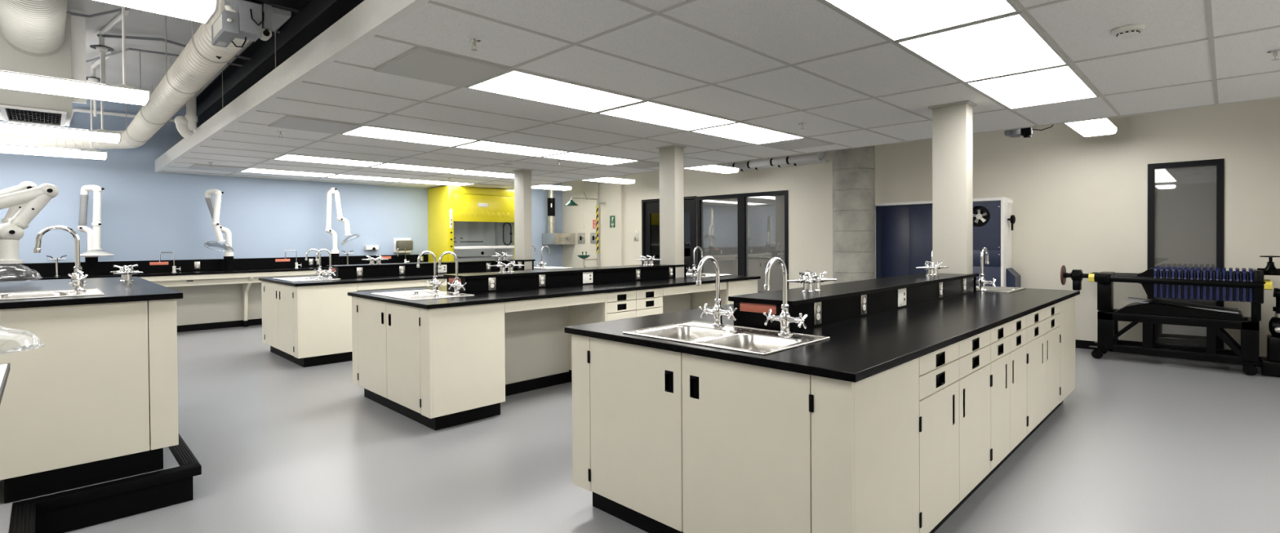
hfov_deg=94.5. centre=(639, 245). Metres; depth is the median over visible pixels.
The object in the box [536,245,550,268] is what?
gooseneck faucet
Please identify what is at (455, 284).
gooseneck faucet
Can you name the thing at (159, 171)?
trim
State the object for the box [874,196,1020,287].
tall cabinet
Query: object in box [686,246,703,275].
gooseneck faucet
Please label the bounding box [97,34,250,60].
conduit
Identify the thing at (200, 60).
spiral duct
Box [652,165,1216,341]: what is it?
window
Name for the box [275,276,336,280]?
basin
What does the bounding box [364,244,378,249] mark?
soap dispenser
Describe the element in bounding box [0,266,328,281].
countertop
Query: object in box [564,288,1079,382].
countertop
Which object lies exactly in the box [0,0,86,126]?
air duct
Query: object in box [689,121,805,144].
recessed light
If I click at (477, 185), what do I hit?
ceiling vent
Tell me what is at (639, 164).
ceiling vent
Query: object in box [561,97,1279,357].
wall
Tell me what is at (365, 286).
knee space
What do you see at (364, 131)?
recessed light
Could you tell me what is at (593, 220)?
safety sign
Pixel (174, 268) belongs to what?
tap
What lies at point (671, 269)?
power outlet
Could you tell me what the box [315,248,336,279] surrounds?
gooseneck faucet
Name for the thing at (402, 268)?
power outlet
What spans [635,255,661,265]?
turret
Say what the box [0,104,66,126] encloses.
grille
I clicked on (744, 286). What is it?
base cabinet
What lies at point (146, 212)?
wall
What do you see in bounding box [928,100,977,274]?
square column
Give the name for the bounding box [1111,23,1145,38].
smoke detector
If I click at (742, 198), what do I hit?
window
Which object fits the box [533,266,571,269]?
sink
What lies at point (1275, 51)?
sprinkler head
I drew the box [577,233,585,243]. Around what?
switch box
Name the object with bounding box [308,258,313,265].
power outlet
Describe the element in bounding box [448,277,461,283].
plate
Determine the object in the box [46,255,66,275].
gas valve
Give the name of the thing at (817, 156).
ceiling pipe
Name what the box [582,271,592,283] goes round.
outlet
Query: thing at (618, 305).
base cabinet
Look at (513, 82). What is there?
recessed light
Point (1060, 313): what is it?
filler panel
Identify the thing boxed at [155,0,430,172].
ceiling bulkhead
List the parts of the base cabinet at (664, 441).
door, pull, pull, door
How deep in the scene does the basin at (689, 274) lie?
7.37 m
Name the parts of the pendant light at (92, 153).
hanger rod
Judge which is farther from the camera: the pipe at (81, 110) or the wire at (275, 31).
the pipe at (81, 110)
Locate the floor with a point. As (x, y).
(1140, 443)
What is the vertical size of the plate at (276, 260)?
0.044 m
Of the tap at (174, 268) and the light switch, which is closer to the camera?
the tap at (174, 268)
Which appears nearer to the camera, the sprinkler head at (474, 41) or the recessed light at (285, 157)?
the sprinkler head at (474, 41)
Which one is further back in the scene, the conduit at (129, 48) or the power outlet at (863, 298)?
the conduit at (129, 48)
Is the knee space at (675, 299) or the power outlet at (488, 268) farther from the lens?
the power outlet at (488, 268)
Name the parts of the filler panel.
panel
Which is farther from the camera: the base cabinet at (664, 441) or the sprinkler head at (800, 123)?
the sprinkler head at (800, 123)
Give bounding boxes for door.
[641,195,697,273]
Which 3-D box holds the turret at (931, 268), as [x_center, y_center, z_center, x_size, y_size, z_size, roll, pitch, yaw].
[2.261,0.172,4.573,0.152,0.113,0.283,0,1,45]
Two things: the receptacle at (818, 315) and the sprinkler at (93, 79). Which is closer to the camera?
the receptacle at (818, 315)
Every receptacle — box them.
[816,305,820,312]
[816,313,820,319]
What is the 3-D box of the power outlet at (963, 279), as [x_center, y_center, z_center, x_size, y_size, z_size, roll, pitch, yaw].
[2.523,0.306,4.597,0.009,0.115,0.072,0,1,45]
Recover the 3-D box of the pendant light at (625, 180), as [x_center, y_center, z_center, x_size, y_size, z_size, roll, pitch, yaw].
[-0.675,-1.721,11.334,0.308,0.976,1.340,0,1,45]
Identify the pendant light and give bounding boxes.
[0,5,151,106]
[0,44,121,143]
[0,80,107,159]
[95,0,219,24]
[531,182,572,190]
[584,175,635,184]
[686,163,738,173]
[1065,118,1116,137]
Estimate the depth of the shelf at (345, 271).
7.75 m
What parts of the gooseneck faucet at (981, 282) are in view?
spout, handle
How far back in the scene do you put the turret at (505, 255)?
8.87 m
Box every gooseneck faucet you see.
[33,225,88,292]
[305,248,325,277]
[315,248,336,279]
[416,250,444,292]
[437,251,466,294]
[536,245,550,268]
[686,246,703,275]
[695,255,737,327]
[763,257,807,335]
[976,247,995,290]
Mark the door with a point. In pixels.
(650, 210)
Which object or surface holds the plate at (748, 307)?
attached to the shelf at (841, 301)
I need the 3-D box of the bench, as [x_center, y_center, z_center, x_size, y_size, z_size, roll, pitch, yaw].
[-7.098,0.766,8.579,0.749,1.092,8.735,0,1,45]
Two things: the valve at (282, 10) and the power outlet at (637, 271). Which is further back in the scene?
the power outlet at (637, 271)
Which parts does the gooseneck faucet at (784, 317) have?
handle, spout, handle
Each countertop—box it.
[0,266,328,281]
[0,276,182,309]
[258,266,555,286]
[347,275,760,309]
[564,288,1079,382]
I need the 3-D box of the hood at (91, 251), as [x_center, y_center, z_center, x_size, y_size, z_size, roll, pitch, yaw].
[-7.423,0.088,8.074,0.356,0.106,0.356,0,1,45]
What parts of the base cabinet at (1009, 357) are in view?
drawer, door, drawer, pull, pull, pull, drawer, door, drawer, pull, pull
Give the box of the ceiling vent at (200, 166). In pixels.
[187,164,246,171]
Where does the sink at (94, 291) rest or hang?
in the countertop at (114, 291)
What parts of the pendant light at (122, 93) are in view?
hanger rod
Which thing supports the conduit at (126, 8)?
attached to the deck
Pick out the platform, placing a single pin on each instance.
(65, 511)
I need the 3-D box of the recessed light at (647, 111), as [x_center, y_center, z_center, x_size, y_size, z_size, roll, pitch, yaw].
[0.269,-1.134,5.216,0.604,0.009,1.200,0,1,45]
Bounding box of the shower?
[564,181,605,267]
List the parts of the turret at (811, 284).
lever, lever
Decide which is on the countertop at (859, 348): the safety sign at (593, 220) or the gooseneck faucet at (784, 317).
the gooseneck faucet at (784, 317)
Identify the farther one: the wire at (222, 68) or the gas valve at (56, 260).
the gas valve at (56, 260)
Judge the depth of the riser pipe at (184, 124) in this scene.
6.27 m
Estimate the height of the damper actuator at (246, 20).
0.432 m
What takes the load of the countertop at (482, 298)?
on the knee space at (675, 299)
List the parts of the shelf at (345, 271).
shelf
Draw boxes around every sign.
[592,219,595,228]
[609,215,615,227]
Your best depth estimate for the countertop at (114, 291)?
3.19 m
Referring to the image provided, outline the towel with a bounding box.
[397,250,411,253]
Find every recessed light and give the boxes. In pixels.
[240,167,337,177]
[272,153,385,166]
[327,173,412,182]
[340,124,479,146]
[369,162,464,173]
[400,179,473,186]
[449,169,532,178]
[453,140,568,156]
[464,68,645,112]
[541,151,639,164]
[596,100,738,130]
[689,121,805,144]
[821,0,1021,41]
[893,11,1069,82]
[964,63,1099,109]
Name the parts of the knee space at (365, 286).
panel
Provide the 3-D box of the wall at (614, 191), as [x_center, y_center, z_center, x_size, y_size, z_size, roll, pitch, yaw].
[-0.553,-0.502,12.972,0.490,3.450,0.075,0,1,45]
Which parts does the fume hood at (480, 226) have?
post, panel, panel, sash rail, post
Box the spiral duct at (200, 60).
[0,0,249,149]
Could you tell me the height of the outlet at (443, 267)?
0.115 m
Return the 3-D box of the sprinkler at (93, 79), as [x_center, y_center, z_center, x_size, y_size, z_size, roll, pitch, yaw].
[-6.095,-1.826,6.699,0.997,0.602,0.178,0,1,37]
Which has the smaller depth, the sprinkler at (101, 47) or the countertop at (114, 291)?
the countertop at (114, 291)
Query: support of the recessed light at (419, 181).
in the ceiling
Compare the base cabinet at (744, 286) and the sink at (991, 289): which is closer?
the sink at (991, 289)
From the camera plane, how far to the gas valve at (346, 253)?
10.74 m
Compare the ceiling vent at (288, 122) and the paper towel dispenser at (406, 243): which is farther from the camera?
the paper towel dispenser at (406, 243)
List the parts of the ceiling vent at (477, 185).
panel, frame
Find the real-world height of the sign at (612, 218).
0.260 m
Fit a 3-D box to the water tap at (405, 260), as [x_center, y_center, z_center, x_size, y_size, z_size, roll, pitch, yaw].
[-4.518,0.199,11.279,0.056,0.307,0.235,0,1,45]
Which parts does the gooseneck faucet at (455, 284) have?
spout, handle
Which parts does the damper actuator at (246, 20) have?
label plate, knob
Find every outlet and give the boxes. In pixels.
[194,262,199,269]
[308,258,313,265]
[356,266,362,276]
[399,266,404,274]
[437,264,446,272]
[486,262,490,270]
[488,277,496,290]
[517,261,521,269]
[538,274,545,286]
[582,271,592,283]
[635,269,640,279]
[668,266,673,277]
[813,302,821,324]
[860,294,866,315]
[897,288,906,306]
[938,282,942,297]
[962,278,965,293]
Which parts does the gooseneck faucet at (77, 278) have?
spout, handle, handle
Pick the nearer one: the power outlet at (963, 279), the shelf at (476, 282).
the power outlet at (963, 279)
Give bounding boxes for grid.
[161,0,1279,188]
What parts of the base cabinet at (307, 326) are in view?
door, door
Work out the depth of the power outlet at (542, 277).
5.48 m
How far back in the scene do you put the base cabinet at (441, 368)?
4.39 m
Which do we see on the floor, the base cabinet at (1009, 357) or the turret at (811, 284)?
the base cabinet at (1009, 357)
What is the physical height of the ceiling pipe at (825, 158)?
0.897 m
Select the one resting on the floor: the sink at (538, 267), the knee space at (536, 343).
the knee space at (536, 343)
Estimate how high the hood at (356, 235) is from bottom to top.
0.200 m
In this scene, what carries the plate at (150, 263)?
attached to the bench
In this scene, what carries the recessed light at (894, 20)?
in the ceiling
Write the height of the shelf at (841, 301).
0.148 m
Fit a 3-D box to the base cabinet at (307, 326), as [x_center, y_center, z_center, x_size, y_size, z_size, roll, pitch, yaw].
[-3.942,0.866,7.003,1.478,0.883,0.610,0,1,45]
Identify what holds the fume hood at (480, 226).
on the floor
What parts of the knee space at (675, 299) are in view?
panel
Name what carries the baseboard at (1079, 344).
attached to the wall at (1080, 202)
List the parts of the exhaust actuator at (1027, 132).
motor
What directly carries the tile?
in the ceiling
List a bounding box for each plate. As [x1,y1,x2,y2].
[149,262,168,265]
[275,258,289,262]
[382,256,391,258]
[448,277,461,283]
[739,302,776,314]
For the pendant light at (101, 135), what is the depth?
5.99 m
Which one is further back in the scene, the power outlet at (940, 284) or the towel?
the towel
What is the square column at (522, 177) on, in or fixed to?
on the floor
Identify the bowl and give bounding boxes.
[577,254,590,258]
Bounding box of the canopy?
[542,183,575,244]
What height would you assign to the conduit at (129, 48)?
0.054 m
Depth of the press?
6.04 m
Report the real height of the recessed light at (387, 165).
0.009 m
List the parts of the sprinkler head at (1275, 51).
frame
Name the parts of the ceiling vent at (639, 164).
frame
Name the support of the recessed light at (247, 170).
in the ceiling
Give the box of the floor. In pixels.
[66,324,1279,532]
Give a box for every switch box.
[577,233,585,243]
[590,232,595,243]
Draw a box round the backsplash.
[0,253,428,277]
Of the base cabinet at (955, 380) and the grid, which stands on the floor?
the base cabinet at (955, 380)
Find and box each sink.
[0,288,104,300]
[271,275,339,281]
[371,289,474,300]
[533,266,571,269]
[622,320,830,355]
[686,272,732,277]
[976,285,1025,293]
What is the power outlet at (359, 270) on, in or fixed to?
attached to the shelf at (345, 271)
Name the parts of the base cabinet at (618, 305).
drawer, drawer, drawer, pull, pull, drawer, drawer, drawer, pull, pull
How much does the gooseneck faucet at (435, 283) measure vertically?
0.355 m
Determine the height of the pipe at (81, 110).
0.245 m
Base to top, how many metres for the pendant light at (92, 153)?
1.001 m
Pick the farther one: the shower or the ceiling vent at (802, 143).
the shower
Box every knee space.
[356,278,442,291]
[504,293,604,396]
[661,281,726,313]
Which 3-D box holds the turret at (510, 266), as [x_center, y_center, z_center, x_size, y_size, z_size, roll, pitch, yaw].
[-1.220,0.187,5.406,0.152,0.113,0.283,0,1,45]
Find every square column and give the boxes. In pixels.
[511,168,533,269]
[656,144,686,277]
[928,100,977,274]
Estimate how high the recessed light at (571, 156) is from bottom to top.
0.009 m
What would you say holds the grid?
attached to the ceiling
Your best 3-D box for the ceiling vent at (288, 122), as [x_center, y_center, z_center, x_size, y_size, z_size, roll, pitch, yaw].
[-3.005,-1.111,5.452,0.614,0.015,0.594,0,1,45]
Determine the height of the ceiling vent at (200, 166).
0.015 m
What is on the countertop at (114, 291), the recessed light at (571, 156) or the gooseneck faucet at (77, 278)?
the gooseneck faucet at (77, 278)
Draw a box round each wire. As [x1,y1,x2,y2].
[222,67,222,108]
[275,31,275,68]
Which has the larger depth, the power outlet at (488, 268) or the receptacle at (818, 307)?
the power outlet at (488, 268)
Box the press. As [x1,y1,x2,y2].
[1060,255,1279,377]
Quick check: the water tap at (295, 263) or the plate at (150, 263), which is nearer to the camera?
the plate at (150, 263)
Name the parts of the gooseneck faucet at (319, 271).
spout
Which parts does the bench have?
modesty panel, baseboard, rail, support leg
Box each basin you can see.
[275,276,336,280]
[533,266,562,268]
[686,272,723,276]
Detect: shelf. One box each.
[326,259,535,278]
[443,263,687,293]
[728,272,978,332]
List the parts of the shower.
pull rod, shower arm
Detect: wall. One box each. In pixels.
[0,98,562,266]
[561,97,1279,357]
[605,175,623,266]
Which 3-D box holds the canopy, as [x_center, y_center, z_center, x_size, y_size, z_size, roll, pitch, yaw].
[-1.928,-1.132,13.945,0.495,2.188,0.610,0,1,45]
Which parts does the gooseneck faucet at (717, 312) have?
handle, spout, handle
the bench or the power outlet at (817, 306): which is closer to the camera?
the power outlet at (817, 306)
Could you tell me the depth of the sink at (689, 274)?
7.34 m
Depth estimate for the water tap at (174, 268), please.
8.81 m
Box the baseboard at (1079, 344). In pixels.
[1075,339,1264,366]
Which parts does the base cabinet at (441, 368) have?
door, door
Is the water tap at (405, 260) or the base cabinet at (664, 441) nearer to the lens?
the base cabinet at (664, 441)
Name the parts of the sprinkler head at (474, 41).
frame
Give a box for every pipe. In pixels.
[70,108,174,122]
[174,93,197,139]
[720,151,825,168]
[738,151,831,171]
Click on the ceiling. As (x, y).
(789, 31)
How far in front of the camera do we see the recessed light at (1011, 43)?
3.37 m
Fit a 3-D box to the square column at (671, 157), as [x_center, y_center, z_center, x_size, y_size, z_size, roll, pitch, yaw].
[0.373,0.061,6.925,0.295,2.437,0.205,0,1,45]
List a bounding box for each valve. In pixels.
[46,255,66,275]
[224,0,300,31]
[342,250,353,264]
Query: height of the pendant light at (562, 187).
0.976 m
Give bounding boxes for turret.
[110,264,142,281]
[361,255,388,264]
[488,260,524,272]
[491,252,512,260]
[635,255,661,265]
[786,270,836,293]
[915,260,948,275]
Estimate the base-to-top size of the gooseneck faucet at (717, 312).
0.355 m
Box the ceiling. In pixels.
[160,0,1279,189]
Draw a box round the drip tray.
[1115,298,1244,320]
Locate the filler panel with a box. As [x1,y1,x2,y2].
[1048,302,1061,417]
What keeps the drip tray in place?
on the press
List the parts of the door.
vision panel, vision panel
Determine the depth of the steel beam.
6.01 m
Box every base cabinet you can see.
[0,298,178,503]
[261,280,356,367]
[351,296,505,431]
[423,278,446,287]
[568,288,662,382]
[571,333,919,532]
[690,279,757,309]
[919,329,991,532]
[975,315,1028,490]
[1013,302,1061,451]
[1049,296,1075,415]
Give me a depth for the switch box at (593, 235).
13.50 m
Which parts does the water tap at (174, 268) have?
spout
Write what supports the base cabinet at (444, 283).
on the floor
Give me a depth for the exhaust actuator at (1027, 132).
6.09 m
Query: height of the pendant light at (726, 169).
0.976 m
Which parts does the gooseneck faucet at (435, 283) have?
spout, handle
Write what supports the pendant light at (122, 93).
hanging from the deck
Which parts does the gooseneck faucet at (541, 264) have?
spout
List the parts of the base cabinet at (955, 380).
drawer, drawer, door, pull, pull, drawer, door, drawer, pull, pull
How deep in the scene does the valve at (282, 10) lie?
3.44 m
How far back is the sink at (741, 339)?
2.71 m
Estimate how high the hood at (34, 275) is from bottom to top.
0.125 m
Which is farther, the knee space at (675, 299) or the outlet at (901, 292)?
the knee space at (675, 299)
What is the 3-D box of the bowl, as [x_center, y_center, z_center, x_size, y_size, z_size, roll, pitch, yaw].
[-1.243,0.249,13.082,0.290,0.085,0.290,0,1,45]
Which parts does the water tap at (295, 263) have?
spout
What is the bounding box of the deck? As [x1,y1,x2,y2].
[66,0,253,107]
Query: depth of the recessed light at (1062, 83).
4.24 m
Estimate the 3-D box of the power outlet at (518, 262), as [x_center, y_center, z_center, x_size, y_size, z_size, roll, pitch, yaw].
[-1.808,0.290,8.906,0.009,0.115,0.072,0,1,45]
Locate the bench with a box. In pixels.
[0,253,428,332]
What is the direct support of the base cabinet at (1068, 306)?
on the floor
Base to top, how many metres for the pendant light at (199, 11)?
1.006 m
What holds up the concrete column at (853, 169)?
on the floor
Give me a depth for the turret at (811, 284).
3.21 m
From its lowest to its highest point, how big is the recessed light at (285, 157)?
0.009 m
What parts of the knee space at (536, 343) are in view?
panel, baseboard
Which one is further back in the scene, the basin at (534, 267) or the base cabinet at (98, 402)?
the basin at (534, 267)
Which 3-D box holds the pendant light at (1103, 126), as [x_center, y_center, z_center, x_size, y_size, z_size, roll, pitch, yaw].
[4.634,-1.707,6.102,0.308,0.966,1.410,0,1,45]
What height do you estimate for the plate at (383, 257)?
0.044 m
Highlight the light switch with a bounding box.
[633,235,638,241]
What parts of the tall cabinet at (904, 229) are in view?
panel, panel, panel, panel, fan panel, knob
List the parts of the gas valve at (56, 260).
valve post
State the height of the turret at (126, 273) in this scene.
0.113 m
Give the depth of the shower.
13.26 m
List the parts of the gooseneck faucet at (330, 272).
spout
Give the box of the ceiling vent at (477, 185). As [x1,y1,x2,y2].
[462,183,504,187]
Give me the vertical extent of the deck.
0.120 m
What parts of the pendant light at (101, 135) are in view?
hanger rod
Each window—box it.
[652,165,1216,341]
[697,190,788,288]
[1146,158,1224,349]
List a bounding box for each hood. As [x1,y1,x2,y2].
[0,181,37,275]
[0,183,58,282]
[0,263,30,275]
[0,263,42,282]
[0,324,45,355]
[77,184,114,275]
[80,248,113,256]
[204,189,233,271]
[204,240,233,252]
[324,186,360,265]
[341,233,360,244]
[427,186,515,262]
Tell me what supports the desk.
on the platform
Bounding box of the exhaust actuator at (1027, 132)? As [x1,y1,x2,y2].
[1004,124,1053,137]
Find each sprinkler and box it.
[86,49,115,116]
[89,9,129,84]
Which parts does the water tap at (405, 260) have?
spout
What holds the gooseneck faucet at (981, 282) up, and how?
on the countertop at (859, 348)
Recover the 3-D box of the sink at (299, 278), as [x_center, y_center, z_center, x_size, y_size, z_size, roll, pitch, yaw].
[-3.954,0.490,6.999,0.783,0.208,0.515,0,1,45]
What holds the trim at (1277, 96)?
attached to the wall at (1080, 202)
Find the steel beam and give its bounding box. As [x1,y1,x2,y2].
[185,0,364,128]
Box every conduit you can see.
[66,7,279,33]
[85,47,242,66]
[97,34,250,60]
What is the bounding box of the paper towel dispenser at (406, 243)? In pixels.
[393,238,413,253]
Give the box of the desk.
[0,363,10,404]
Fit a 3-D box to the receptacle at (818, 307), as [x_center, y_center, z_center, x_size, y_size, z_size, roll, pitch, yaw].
[0.891,0.315,2.953,0.004,0.035,0.035,0,1,45]
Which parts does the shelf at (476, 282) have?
shelf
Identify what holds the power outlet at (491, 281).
attached to the shelf at (476, 282)
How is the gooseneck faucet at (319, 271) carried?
on the countertop at (419, 277)
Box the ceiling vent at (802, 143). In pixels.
[758,137,834,150]
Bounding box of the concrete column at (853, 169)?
[832,145,875,284]
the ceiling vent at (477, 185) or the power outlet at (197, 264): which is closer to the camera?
the power outlet at (197, 264)
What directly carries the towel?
hanging from the paper towel dispenser at (406, 243)
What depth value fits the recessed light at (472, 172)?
9.45 m
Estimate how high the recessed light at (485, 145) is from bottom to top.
0.009 m
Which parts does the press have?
post, leg, leg, post, post, filter plate, filter plate, filter plate, filter plate, filter plate, filter plate, filter plate, filter plate, foot rail, filter plate, filter plate, filter plate, rail, filter plate, filter plate, filter plate, filter plate, filter plate, filter plate, filter plate, post, filter plate, filter plate, filter plate, filter plate, filter plate, filter plate, filter plate, filter plate, filter plate, filter plate, filter plate, leg, filter plate, leg, filter plate, post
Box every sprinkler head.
[467,38,480,51]
[798,122,805,128]
[1266,48,1279,60]
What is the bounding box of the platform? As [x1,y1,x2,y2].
[0,434,201,532]
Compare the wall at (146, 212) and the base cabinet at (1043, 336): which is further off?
the wall at (146, 212)
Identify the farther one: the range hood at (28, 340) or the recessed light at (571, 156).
the recessed light at (571, 156)
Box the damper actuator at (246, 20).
[211,0,271,47]
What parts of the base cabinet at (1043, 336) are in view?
door, drawer, drawer, pull, pull, door, drawer, drawer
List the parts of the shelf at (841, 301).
shelf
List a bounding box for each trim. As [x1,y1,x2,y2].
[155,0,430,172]
[159,171,431,188]
[504,96,1279,189]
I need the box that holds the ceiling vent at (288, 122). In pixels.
[268,115,359,133]
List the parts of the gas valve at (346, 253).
valve post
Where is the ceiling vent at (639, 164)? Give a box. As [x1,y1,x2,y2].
[611,160,659,168]
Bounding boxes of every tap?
[159,251,180,272]
[172,266,176,272]
[284,249,301,268]
[396,248,408,262]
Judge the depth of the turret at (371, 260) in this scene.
7.55 m
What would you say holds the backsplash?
attached to the wall at (146, 212)
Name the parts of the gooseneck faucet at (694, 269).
spout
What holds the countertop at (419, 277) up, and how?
on the base cabinet at (444, 283)

